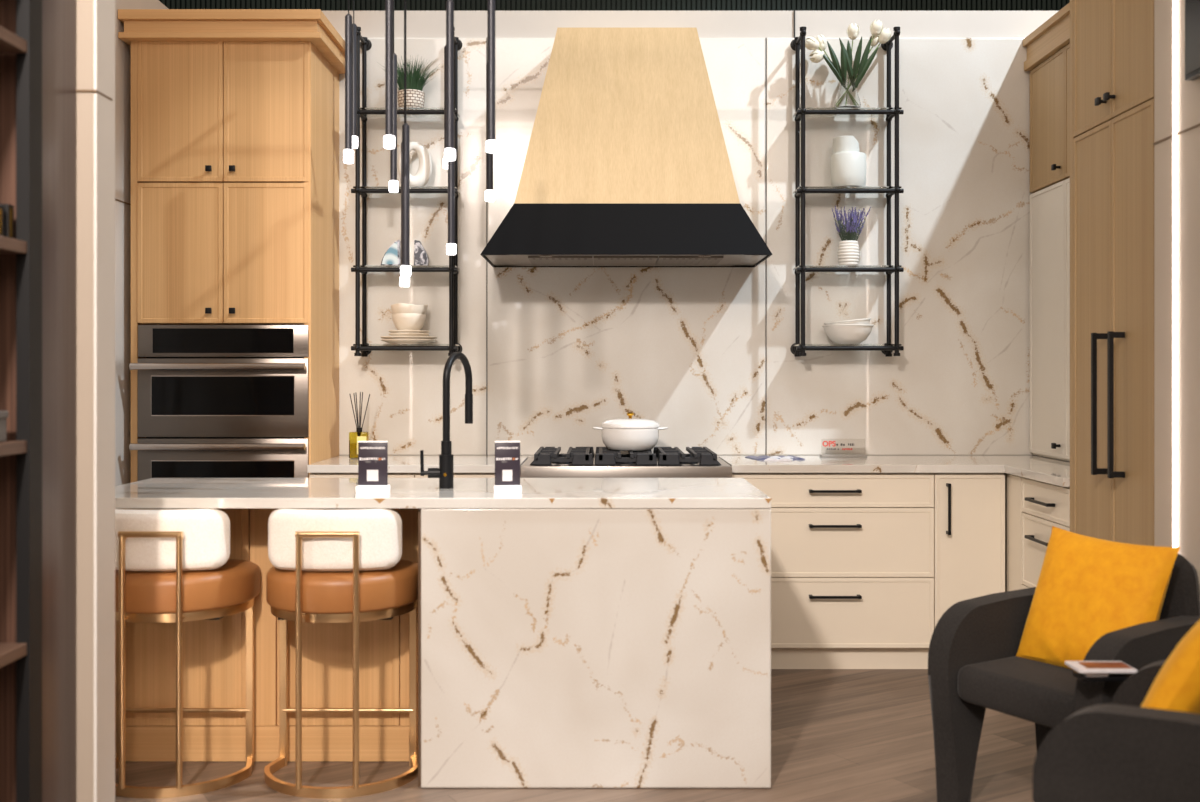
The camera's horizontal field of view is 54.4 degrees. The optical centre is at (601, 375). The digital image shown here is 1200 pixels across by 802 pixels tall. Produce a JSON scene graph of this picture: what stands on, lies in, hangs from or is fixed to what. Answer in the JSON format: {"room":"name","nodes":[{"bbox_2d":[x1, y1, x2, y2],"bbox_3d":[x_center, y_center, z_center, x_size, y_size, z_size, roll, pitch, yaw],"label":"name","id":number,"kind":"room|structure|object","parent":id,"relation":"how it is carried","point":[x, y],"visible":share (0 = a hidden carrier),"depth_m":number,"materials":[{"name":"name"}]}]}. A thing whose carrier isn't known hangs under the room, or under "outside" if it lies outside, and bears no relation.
{"room":"store","nodes":[
{"label":"store","id":0,"kind":"room"},
{"bbox_2d":[76,0,93,801],"bbox_3d":[-1.800,-0.345,3.160,0.900,3.300,0.120,0,0,0],"label":"wall","id":1,"kind":"structure","parent":0,"point":[84,8],"depth_m":3.10,"materials":[{"name":"beige paint"}]},
{"bbox_2d":[76,90,111,100],"bbox_3d":[-1.368,-0.756,3.148,0.052,0.006,0.104,0,0,0],"label":"trim","id":2,"kind":"structure","parent":1,"relation":"attached to","point":[100,93],"depth_m":3.10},
{"bbox_2d":[94,0,114,801],"bbox_3d":[-1.346,-0.345,3.160,0.008,3.300,0.117,0,0,0],"label":"trim","id":3,"kind":"structure","parent":1,"relation":"attached to","point":[104,10],"depth_m":3.15,"materials":[{"name":"white paint"}]},
{"bbox_2d":[115,0,167,485],"bbox_3d":[-2.190,-0.250,4.495,0.120,3.110,2.550,0,0,0],"label":"wall","id":4,"kind":"structure","parent":0,"point":[122,49],"depth_m":5.20,"materials":[{"name":"beige paint"}]},
{"bbox_3d":[-0.625,-1.640,4.060,0.726,0.030,1.720,0,0,0],"label":"light canopy","id":5,"kind":"object","parent":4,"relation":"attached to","visible":0},
{"bbox_2d":[344,0,353,163],"bbox_3d":[-0.874,-1.180,4.030,0.034,0.891,0.034,0,0,0],"label":"pendant light","id":6,"kind":"object","parent":5,"relation":"hanging from","point":[348,152],"visible":1,"depth_m":4.02,"materials":[{"name":"black metal"}]},
{"bbox_2d":[352,0,357,148],"bbox_3d":[-1.031,-1.286,4.850,0.034,0.679,0.034,0,0,0],"label":"pendant light","id":7,"kind":"object","parent":5,"relation":"hanging from","point":[354,26],"visible":0.71,"depth_m":4.84,"materials":[{"name":"black metal"}]},
{"bbox_2d":[384,0,394,148],"bbox_3d":[-0.667,-1.171,3.663,0.034,0.911,0.034,0,0,0],"label":"pendant light","id":8,"kind":"object","parent":5,"relation":"hanging from","point":[389,139],"visible":1,"depth_m":3.65,"materials":[{"name":"black metal"}]},
{"bbox_2d":[389,0,397,192],"bbox_3d":[-0.764,-1.151,4.287,0.034,0.951,0.034,0,0,0],"label":"pendant light","id":9,"kind":"object","parent":5,"relation":"hanging from","point":[393,183],"visible":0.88,"depth_m":4.28,"materials":[{"name":"black metal"}]},
{"bbox_2d":[400,0,409,286],"bbox_3d":[-0.681,-0.967,4.030,0.034,1.317,0.034,0,0,0],"label":"pendant light","id":10,"kind":"object","parent":5,"relation":"hanging from","point":[404,280],"visible":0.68,"depth_m":4.02,"materials":[{"name":"black metal"}]},
{"bbox_2d":[401,0,410,275],"bbox_3d":[-0.645,-0.977,3.838,0.034,1.297,0.034,0,0,0],"label":"pendant light","id":11,"kind":"object","parent":5,"relation":"hanging from","point":[405,268],"visible":1,"depth_m":3.83,"materials":[{"name":"black metal"}]},
{"bbox_2d":[443,45,447,168],"bbox_3d":[-0.643,-1.244,4.850,0.034,0.764,0.034,0,0,0],"label":"pendant light","id":12,"kind":"object","parent":5,"relation":"hanging from","point":[445,163],"visible":0.34,"depth_m":4.84,"materials":[{"name":"black metal"}]},
{"bbox_2d":[445,0,454,160],"bbox_3d":[-0.477,-1.152,3.663,0.034,0.949,0.034,0,0,0],"label":"pendant light","id":13,"kind":"object","parent":5,"relation":"hanging from","point":[449,151],"visible":1,"depth_m":3.65,"materials":[{"name":"black metal"}]},
{"bbox_2d":[446,113,455,254],"bbox_3d":[-0.530,-1.027,4.112,0.034,1.198,0.034,0,0,0],"label":"pendant light","id":14,"kind":"object","parent":5,"relation":"hanging from","point":[451,246],"visible":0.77,"depth_m":4.10,"materials":[{"name":"black metal"}]},
{"bbox_2d":[485,63,494,201],"bbox_3d":[-0.407,-1.131,4.242,0.034,0.990,0.034,0,0,0],"label":"pendant light","id":15,"kind":"object","parent":5,"relation":"hanging from","point":[489,193],"visible":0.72,"depth_m":4.23,"materials":[{"name":"black metal"}]},
{"bbox_2d":[486,0,496,152],"bbox_3d":[-0.347,-1.164,3.663,0.034,0.923,0.034,0,0,0],"label":"pendant light","id":16,"kind":"object","parent":5,"relation":"hanging from","point":[491,144],"visible":1,"depth_m":3.65,"materials":[{"name":"black metal"}]},
{"bbox_2d":[349,427,369,457],"bbox_3d":[-1.153,0.318,5.550,0.088,0.145,0.060,0,0,0],"label":"bottle","id":17,"kind":"object","parent":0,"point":[354,437],"depth_m":5.52,"materials":[{"name":"yellow glass"}]},
{"bbox_2d":[398,89,423,107],"bbox_3d":[-0.921,-1.323,5.635,0.128,0.092,0.128,0,0,0],"label":"basket pot","id":18,"kind":"object","parent":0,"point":[414,97],"depth_m":5.58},
{"bbox_2d":[115,669,1036,801],"bbox_3d":[0.000,1.355,4.100,9.000,0.100,7.800,0,0,0],"label":"floor","id":19,"kind":"structure","parent":0,"point":[838,735],"depth_m":3.91,"materials":[{"name":"brown wood"}]},
{"bbox_2d":[0,0,75,801],"bbox_3d":[-1.611,-0.295,2.047,0.438,3.200,2.094,0,0,0],"label":"shelving","id":20,"kind":"object","parent":19,"relation":"on","point":[38,37],"visible":1,"depth_m":2.88,"materials":[{"name":"brown wood"}]},
{"bbox_2d":[0,206,3,235],"bbox_3d":[-1.498,-0.365,2.765,0.152,0.075,0.040,0,0,0],"label":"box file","id":21,"kind":"object","parent":20,"relation":"on","point":[1,207],"visible":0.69,"depth_m":2.77,"materials":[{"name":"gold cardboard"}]},
{"bbox_2d":[0,411,7,441],"bbox_3d":[-1.489,0.119,2.748,0.136,0.073,0.101,0,0,0],"label":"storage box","id":22,"kind":"object","parent":20,"relation":"on","point":[3,414],"visible":1,"depth_m":2.78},
{"bbox_2d":[0,204,13,238],"bbox_3d":[-1.498,-0.370,2.815,0.152,0.085,0.030,0,0,0],"label":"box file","id":23,"kind":"object","parent":20,"relation":"on","point":[8,209],"visible":0.65,"depth_m":2.80,"materials":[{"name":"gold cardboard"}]},
{"bbox_2d":[115,509,259,798],"bbox_3d":[-1.397,0.862,3.791,0.501,0.886,0.372,0,0,0],"label":"bar stool","id":24,"kind":"object","parent":19,"relation":"on","point":[176,566],"visible":0.81,"depth_m":3.64,"materials":[{"name":"leather"}]},
{"bbox_2d":[118,9,344,482],"bbox_3d":[-1.682,-0.153,5.440,0.891,2.916,0.620,0,0,0],"label":"tall cabinet","id":25,"kind":"object","parent":19,"relation":"on","point":[235,112],"visible":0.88,"depth_m":5.19,"materials":[{"name":"brown wood"}]},
{"bbox_2d":[129,325,308,480],"bbox_3d":[-1.687,0.362,5.419,0.769,1.177,0.602,0,0,0],"label":"double oven","id":26,"kind":"object","parent":25,"relation":"in","point":[215,401],"visible":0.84,"depth_m":5.18,"materials":[{"name":"silver metal"}]},
{"bbox_2d":[264,509,417,798],"bbox_3d":[-0.850,0.862,3.791,0.501,0.886,0.372,0,0,0],"label":"bar stool","id":27,"kind":"object","parent":19,"relation":"on","point":[330,566],"visible":0.99,"depth_m":3.65,"materials":[{"name":"leather"}]},
{"bbox_2d":[309,473,494,477],"bbox_3d":[-0.825,0.867,5.429,0.930,0.875,0.638,0,0,0],"label":"base cabinet","id":28,"kind":"object","parent":19,"relation":"on","point":[312,475],"visible":0.1,"depth_m":5.15,"materials":[{"name":"beige paint"}]},
{"bbox_2d":[115,508,770,787],"bbox_3d":[-0.583,0.862,4.055,2.234,0.886,0.730,0,0,0],"label":"kitchen island","id":29,"kind":"object","parent":19,"relation":"on","point":[557,647],"visible":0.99,"depth_m":3.69,"materials":[{"name":"stone"}]},
{"bbox_2d":[115,478,771,507],"bbox_3d":[-0.582,0.402,4.052,2.236,0.033,0.736,0,0,0],"label":"island countertop","id":30,"kind":"structure","parent":29,"relation":"on","point":[152,492],"depth_m":3.83,"materials":[{"name":"stone"}]},
{"bbox_2d":[356,441,389,492],"bbox_3d":[-0.760,0.300,3.880,0.104,0.169,0.060,0,0,0],"label":"sign","id":31,"kind":"object","parent":30,"relation":"on","point":[372,455],"visible":1,"depth_m":3.88,"materials":[{"name":"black paper"}]},
{"bbox_2d":[420,352,472,488],"bbox_3d":[-0.515,0.150,4.074,0.097,0.470,0.243,0,0,38],"label":"kitchen faucet","id":32,"kind":"object","parent":30,"relation":"on","point":[445,472],"visible":1,"depth_m":4.00,"materials":[{"name":"black metal"}]},
{"bbox_2d":[494,441,521,492],"bbox_3d":[-0.314,0.300,3.880,0.091,0.169,0.060,0,0,-7],"label":"sign","id":33,"kind":"object","parent":30,"relation":"on","point":[507,453],"visible":1,"depth_m":3.88,"materials":[{"name":"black plastic"}]},
{"bbox_2d":[732,473,933,668],"bbox_3d":[1.016,0.867,5.429,0.894,0.875,0.638,0,0,0],"label":"base cabinet","id":34,"kind":"object","parent":19,"relation":"on","point":[852,554],"visible":0.66,"depth_m":5.15,"materials":[{"name":"beige paint"}]},
{"bbox_2d":[933,473,1004,628],"bbox_3d":[1.621,0.867,5.429,0.311,0.875,0.638,0,0,0],"label":"base cabinet","id":35,"kind":"object","parent":19,"relation":"on","point":[969,508],"visible":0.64,"depth_m":5.15,"materials":[{"name":"beige paint"}]},
{"bbox_2d":[1004,473,1069,591],"bbox_3d":[2.101,0.867,5.111,0.693,0.875,1.275,0,0,0],"label":"base cabinet","id":36,"kind":"object","parent":19,"relation":"on","point":[1032,507],"visible":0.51,"depth_m":4.90,"materials":[{"name":"beige paint"}]},
{"bbox_2d":[307,455,1069,486],"bbox_3d":[0.579,0.407,5.111,3.741,0.035,1.277,0,0,0],"label":"countertop","id":37,"kind":"structure","parent":36,"relation":"on","point":[1034,467],"depth_m":5.12,"materials":[{"name":"stone"}]},
{"bbox_2d":[349,392,369,457],"bbox_3d":[-1.150,0.233,5.549,0.101,0.314,0.062,0,0,0],"label":"reed diffuser","id":38,"kind":"object","parent":37,"relation":"on","point":[354,437],"visible":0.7,"depth_m":5.52,"materials":[{"name":"yellow glass"}]},
{"bbox_2d":[520,447,731,477],"bbox_3d":[0.105,0.442,5.365,0.921,0.197,0.660,0,0,0],"label":"rangetop","id":39,"kind":"object","parent":37,"relation":"on","point":[579,462],"visible":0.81,"depth_m":5.12,"materials":[{"name":"silver metal"}]},
{"bbox_2d":[593,412,667,450],"bbox_3d":[0.131,0.255,5.420,0.290,0.175,0.274,0,0,-42],"label":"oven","id":40,"kind":"object","parent":39,"relation":"on","point":[625,434],"visible":1,"depth_m":5.31,"materials":[{"name":"white ceramic"}]},
{"bbox_2d":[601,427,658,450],"bbox_3d":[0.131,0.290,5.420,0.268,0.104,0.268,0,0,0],"label":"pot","id":41,"kind":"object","parent":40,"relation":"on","point":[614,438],"depth_m":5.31,"materials":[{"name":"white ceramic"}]},
{"bbox_2d":[746,455,780,459],"bbox_3d":[0.763,0.386,5.520,0.123,0.008,0.180,0,0,-11],"label":"leaflet","id":42,"kind":"object","parent":37,"relation":"on","point":[763,457],"visible":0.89,"depth_m":5.50,"materials":[{"name":"paper"}]},
{"bbox_2d":[764,456,792,460],"bbox_3d":[0.829,0.385,5.450,0.123,0.010,0.180,0,0,14],"label":"leaflet","id":43,"kind":"object","parent":37,"relation":"on","point":[772,458],"visible":0.91,"depth_m":5.38,"materials":[{"name":"paper"}]},
{"bbox_2d":[779,455,804,459],"bbox_3d":[0.893,0.386,5.530,0.090,0.008,0.180,0,0,-6],"label":"leaflet","id":44,"kind":"object","parent":37,"relation":"on","point":[781,456],"visible":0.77,"depth_m":5.47,"materials":[{"name":"paper"}]},
{"bbox_2d":[819,439,866,456],"bbox_3d":[1.161,0.346,5.620,0.218,0.088,0.060,0,0,0],"label":"card stand","id":45,"kind":"object","parent":37,"relation":"on","point":[829,447],"visible":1,"depth_m":5.62,"materials":[{"name":"white paper"}]},
{"bbox_2d":[1030,178,1069,461],"bbox_3d":[2.256,-0.253,5.111,0.385,1.281,1.276,0,0,0],"label":"cabinet","id":46,"kind":"object","parent":37,"relation":"on","point":[1049,206],"visible":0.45,"depth_m":5.48,"materials":[{"name":"white paint"}]},
{"bbox_2d":[928,554,1199,801],"bbox_3d":[1.395,0.912,3.436,0.594,0.785,0.596,0,0,-31],"label":"armchair","id":47,"kind":"object","parent":19,"relation":"on","point":[974,666],"visible":0.41,"depth_m":3.47,"materials":[{"name":"grey fabric"}]},
{"bbox_2d":[1016,526,1179,669],"bbox_3d":[1.450,0.677,3.446,0.204,0.413,0.440,0,0,-29],"label":"cushion","id":48,"kind":"object","parent":47,"relation":"on","point":[1088,588],"visible":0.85,"depth_m":3.41,"materials":[{"name":"yellow fabric"}]},
{"bbox_2d":[1073,671,1133,681],"bbox_3d":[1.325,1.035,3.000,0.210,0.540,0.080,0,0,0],"label":"side table","id":49,"kind":"object","parent":19,"relation":"on","point":[1111,676],"visible":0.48,"depth_m":2.97,"materials":[{"name":"black metal"}]},
{"bbox_2d":[1082,673,1107,676],"bbox_3d":[1.260,0.758,3.000,0.056,0.012,0.060,0,0,0],"label":"box","id":50,"kind":"object","parent":49,"relation":"on","point":[1085,674],"visible":0.5,"depth_m":2.97,"materials":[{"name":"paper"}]},
{"bbox_2d":[1065,661,1136,672],"bbox_3d":[1.282,0.748,3.002,0.147,0.009,0.095,0,0,0],"label":"magazine","id":51,"kind":"object","parent":50,"relation":"on","point":[1079,666],"visible":0.9,"depth_m":2.99,"materials":[{"name":"paper"}]},
{"bbox_2d":[1078,662,1130,667],"bbox_3d":[1.292,0.744,3.003,0.115,0.001,0.063,0,0,0],"label":"picture","id":52,"kind":"object","parent":51,"relation":"on","point":[1080,664],"depth_m":3.00},
{"bbox_2d":[1070,0,1153,545],"bbox_3d":[2.093,-0.175,4.141,0.712,2.960,0.698,0,0,0],"label":"pantry cabinet","id":53,"kind":"object","parent":19,"relation":"on","point":[1112,41],"visible":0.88,"depth_m":4.11,"materials":[{"name":"brown wood"}]},
{"bbox_2d":[1033,659,1199,801],"bbox_3d":[1.344,0.912,2.547,0.594,0.785,0.596,0,0,40],"label":"armchair","id":54,"kind":"object","parent":19,"relation":"on","point":[1122,750],"visible":0.94,"depth_m":2.41,"materials":[{"name":"grey fabric"}]},
{"bbox_2d":[1141,620,1199,713],"bbox_3d":[1.325,0.665,2.589,0.240,0.401,0.460,0,0,41],"label":"cushion","id":55,"kind":"object","parent":54,"relation":"on","point":[1176,687],"visible":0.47,"depth_m":2.44,"materials":[{"name":"yellow fabric"}]},
{"bbox_2d":[159,0,1069,10],"bbox_3d":[0.000,-1.195,7.050,9.200,5.000,0.100,0,0,0],"label":"ceiling","id":56,"kind":"structure","parent":0,"point":[323,5],"depth_m":7.00,"materials":[{"name":"white paint"}]},
{"bbox_2d":[322,11,1057,37],"bbox_3d":[0.160,-0.250,5.830,4.820,3.110,0.120,0,0,0],"label":"wall","id":57,"kind":"structure","parent":0,"point":[419,24],"depth_m":5.77,"materials":[{"name":"beige paint"}]},
{"bbox_2d":[351,27,461,356],"bbox_3d":[-0.940,-0.877,5.640,0.506,1.565,0.220,0,0,0],"label":"wall shelf","id":58,"kind":"object","parent":57,"relation":"attached to","point":[365,44],"visible":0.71,"depth_m":5.56,"materials":[{"name":"black metal"}]},
{"bbox_2d":[381,240,400,264],"bbox_3d":[-1.020,-0.591,5.639,0.092,0.128,0.052,0,0,0],"label":"bookend","id":59,"kind":"object","parent":58,"relation":"on","point":[392,256],"visible":0.85,"depth_m":5.61,"materials":[{"name":"ceramic"}]},
{"bbox_2d":[381,339,436,343],"bbox_3d":[-0.931,-0.164,5.635,0.270,0.022,0.270,0,0,0],"label":"plate","id":60,"kind":"object","parent":58,"relation":"on","point":[391,341],"visible":0.8,"depth_m":5.54,"materials":[{"name":"white ceramic"}]},
{"bbox_2d":[380,336,437,338],"bbox_3d":[-0.931,-0.178,5.635,0.274,0.022,0.274,0,0,0],"label":"plate","id":61,"kind":"object","parent":60,"relation":"on","point":[383,337],"visible":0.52,"depth_m":5.53,"materials":[{"name":"white ceramic"}]},
{"bbox_2d":[389,333,428,335],"bbox_3d":[-0.931,-0.194,5.635,0.196,0.022,0.196,0,0,0],"label":"plate","id":62,"kind":"object","parent":61,"relation":"on","point":[391,334],"visible":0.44,"depth_m":5.56,"materials":[{"name":"white ceramic"}]},
{"bbox_2d":[389,330,428,332],"bbox_3d":[-0.931,-0.207,5.635,0.196,0.022,0.196,0,0,0],"label":"plate","id":63,"kind":"object","parent":62,"relation":"on","point":[390,331],"visible":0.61,"depth_m":5.56,"materials":[{"name":"white ceramic"}]},
{"bbox_2d":[392,313,425,329],"bbox_3d":[-0.931,-0.255,5.635,0.164,0.086,0.164,0,0,0],"label":"bowl","id":64,"kind":"object","parent":63,"relation":"on","point":[402,321],"visible":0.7,"depth_m":5.58,"materials":[{"name":"white ceramic"}]},
{"bbox_2d":[391,303,427,313],"bbox_3d":[-0.931,-0.304,5.637,0.178,0.084,0.176,0,0,0],"label":"bowl","id":65,"kind":"object","parent":64,"relation":"on","point":[399,307],"visible":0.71,"depth_m":5.56,"materials":[{"name":"white ceramic"}]},
{"bbox_2d":[380,56,440,107],"bbox_3d":[-0.909,-1.410,5.634,0.360,0.266,0.199,0,0,0],"label":"potted grass","id":66,"kind":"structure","parent":58,"relation":"on","point":[415,82],"depth_m":5.59,"materials":[{"name":"green plant"}]},
{"bbox_2d":[398,142,431,185],"bbox_3d":[-0.901,-1.016,5.635,0.167,0.230,0.063,0,0,-24],"label":"ring sculpture","id":67,"kind":"object","parent":58,"relation":"on","point":[421,178],"visible":0.63,"depth_m":5.62,"materials":[{"name":"white ceramic"}]},
{"bbox_2d":[414,240,428,264],"bbox_3d":[-0.871,-0.591,5.639,0.068,0.128,0.052,0,0,0],"label":"bookend","id":68,"kind":"object","parent":58,"relation":"on","point":[421,257],"visible":0.85,"depth_m":5.61,"materials":[{"name":"grey ceramic"}]},
{"bbox_2d":[339,38,485,454],"bbox_3d":[-1.349,-0.637,5.760,1.562,2.055,0.020,0,0,0],"label":"wall panel","id":69,"kind":"object","parent":57,"relation":"attached to","point":[404,410],"depth_m":5.75,"materials":[{"name":"stone"}]},
{"bbox_2d":[486,38,486,454],"bbox_3d":[-0.567,-0.638,5.759,0.004,2.054,0.020,0,0,0],"label":"trim","id":70,"kind":"structure","parent":57,"relation":"attached to","point":[486,38],"depth_m":5.75,"materials":[{"name":"black metal"}]},
{"bbox_2d":[487,38,765,454],"bbox_3d":[0.120,-0.637,5.760,1.371,2.055,0.020,0,0,0],"label":"wall panel","id":71,"kind":"object","parent":57,"relation":"attached to","point":[571,351],"depth_m":5.75,"materials":[{"name":"stone"}]},
{"bbox_2d":[480,28,772,266],"bbox_3d":[0.108,-1.078,5.447,1.288,1.100,0.604,0,0,0],"label":"range hood","id":72,"kind":"object","parent":57,"relation":"attached to","point":[627,163],"visible":1,"depth_m":5.36,"materials":[{"name":"brown wood"}]},
{"bbox_2d":[539,255,552,257],"bbox_3d":[-0.250,-0.536,5.227,0.060,0.005,0.060,0,0,0],"label":"lamp","id":73,"kind":"object","parent":72,"relation":"on","point":[540,256],"depth_m":5.21,"materials":[{"name":"grey metal"}]},
{"bbox_2d":[766,38,1032,454],"bbox_3d":[1.629,-0.637,5.760,1.641,2.055,0.020,0,0,0],"label":"wall panel","id":74,"kind":"object","parent":57,"relation":"attached to","point":[959,384],"depth_m":5.75,"materials":[{"name":"stone"}]},
{"bbox_2d":[790,26,903,356],"bbox_3d":[1.180,-0.877,5.640,0.506,1.565,0.220,0,0,0],"label":"wall shelf","id":75,"kind":"object","parent":74,"relation":"attached to","point":[798,349],"visible":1,"depth_m":5.55,"materials":[{"name":"black metal"}]},
{"bbox_2d":[834,74,860,107],"bbox_3d":[1.184,-1.364,5.635,0.128,0.166,0.128,0,0,0],"label":"glass vase","id":76,"kind":"object","parent":75,"relation":"on","point":[847,96],"visible":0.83,"depth_m":5.59,"materials":[{"name":"clear glass"}]},
{"bbox_2d":[805,37,840,75],"bbox_3d":[1.109,-1.461,5.620,0.284,0.335,0.060,0,0,-2],"label":"tulip","id":77,"kind":"object","parent":76,"relation":"in","point":[811,43],"visible":0.87,"depth_m":5.60,"materials":[{"name":"beige plant"}]},
{"bbox_2d":[809,43,846,79],"bbox_3d":[1.118,-1.445,5.627,0.240,0.304,0.077,0,0,0],"label":"tulip","id":78,"kind":"object","parent":76,"relation":"in","point":[817,55],"visible":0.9,"depth_m":5.61,"materials":[{"name":"beige plant"}]},
{"bbox_2d":[814,35,841,83],"bbox_3d":[1.126,-1.474,5.642,0.203,0.361,0.080,0,0,11],"label":"tulip","id":79,"kind":"object","parent":76,"relation":"in","point":[821,39],"visible":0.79,"depth_m":5.62,"materials":[{"name":"beige plant"}]},
{"bbox_2d":[846,23,861,79],"bbox_3d":[1.209,-1.493,5.612,0.074,0.396,0.061,0,0,0],"label":"tulip","id":80,"kind":"object","parent":76,"relation":"in","point":[853,30],"visible":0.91,"depth_m":5.60,"materials":[{"name":"beige plant"}]},
{"bbox_2d":[833,28,890,107],"bbox_3d":[1.256,-1.486,5.628,0.278,0.385,0.064,0,0,0],"label":"tulip","id":81,"kind":"object","parent":76,"relation":"in","point":[884,36],"visible":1,"depth_m":5.61,"materials":[{"name":"beige plant"}]},
{"bbox_2d":[855,35,878,86],"bbox_3d":[1.237,-1.473,5.640,0.208,0.359,0.060,0,0,0],"label":"tulip","id":82,"kind":"object","parent":76,"relation":"in","point":[874,42],"visible":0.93,"depth_m":5.62,"materials":[{"name":"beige plant"}]},
{"bbox_2d":[856,20,882,87],"bbox_3d":[1.242,-1.503,5.619,0.220,0.419,0.060,0,0,0],"label":"tulip","id":83,"kind":"object","parent":76,"relation":"in","point":[876,28],"visible":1,"depth_m":5.61,"materials":[{"name":"beige plant"}]},
{"bbox_2d":[822,324,873,343],"bbox_3d":[1.187,-0.199,5.635,0.244,0.092,0.244,0,0,0],"label":"salad bowl","id":84,"kind":"object","parent":75,"relation":"on","point":[837,333],"visible":0.93,"depth_m":5.55,"materials":[{"name":"white ceramic"}]},
{"bbox_2d":[824,318,870,324],"bbox_3d":[1.184,-0.226,5.635,0.223,0.103,0.224,0,0,0],"label":"salad bowl","id":85,"kind":"object","parent":84,"relation":"in","point":[866,320],"visible":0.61,"depth_m":5.54,"materials":[{"name":"white ceramic"}]},
{"bbox_2d":[831,136,865,185],"bbox_3d":[1.189,-1.025,5.635,0.168,0.246,0.168,0,0,0],"label":"ceramic vase","id":86,"kind":"object","parent":75,"relation":"on","point":[848,165],"visible":0.86,"depth_m":5.57,"materials":[{"name":"white ceramic"}]},
{"bbox_2d":[832,206,870,264],"bbox_3d":[1.196,-0.672,5.629,0.176,0.290,0.148,0,0,-16],"label":"lavender","id":87,"kind":"object","parent":75,"relation":"on","point":[848,252],"visible":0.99,"depth_m":5.60,"materials":[{"name":"purple plant"}]},
{"bbox_2d":[837,240,859,264],"bbox_3d":[1.189,-0.588,5.635,0.106,0.122,0.106,0,0,0],"label":"ribbed pot","id":88,"kind":"object","parent":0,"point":[848,252],"depth_m":5.59,"materials":[{"name":"white ceramic"}]},
{"bbox_2d":[1154,0,1199,590],"bbox_3d":[2.180,-0.175,2.342,0.780,2.960,2.885,0,0,0],"label":"wall","id":89,"kind":"structure","parent":0,"point":[1188,92],"depth_m":3.63,"materials":[{"name":"beige paint"}]},
{"bbox_2d":[1173,0,1176,546],"bbox_3d":[1.786,-0.180,3.643,0.006,2.930,0.015,0,0,0],"label":"light strip","id":90,"kind":"object","parent":89,"relation":"attached to","point":[1174,1],"visible":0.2,"depth_m":3.64,"materials":[{"name":"beige"}]},
{"bbox_2d":[1153,123,1199,144],"bbox_3d":[1.790,-0.752,2.342,0.008,0.006,2.885,0,0,0],"label":"trim","id":91,"kind":"structure","parent":89,"relation":"attached to","point":[1197,125],"depth_m":3.62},
{"bbox_2d":[1185,0,1199,80],"bbox_3d":[1.773,-1.103,3.215,0.032,0.423,0.630,0,0,0],"label":"wall screen","id":92,"kind":"object","parent":89,"relation":"attached to","point":[1192,7],"visible":1,"depth_m":3.48,"materials":[{"name":"black metal"}]},
{"bbox_3d":[2.510,-0.250,4.780,0.120,3.110,1.980,0,0,0],"label":"wall","id":93,"kind":"structure","parent":0,"visible":0},
{"bbox_2d":[1023,2,1069,192],"bbox_3d":[2.256,-1.276,5.110,0.385,0.757,1.278,0,0,0],"label":"upper cabinet","id":94,"kind":"object","parent":93,"relation":"attached to","point":[1048,46],"visible":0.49,"depth_m":5.47,"materials":[{"name":"brown wood"}]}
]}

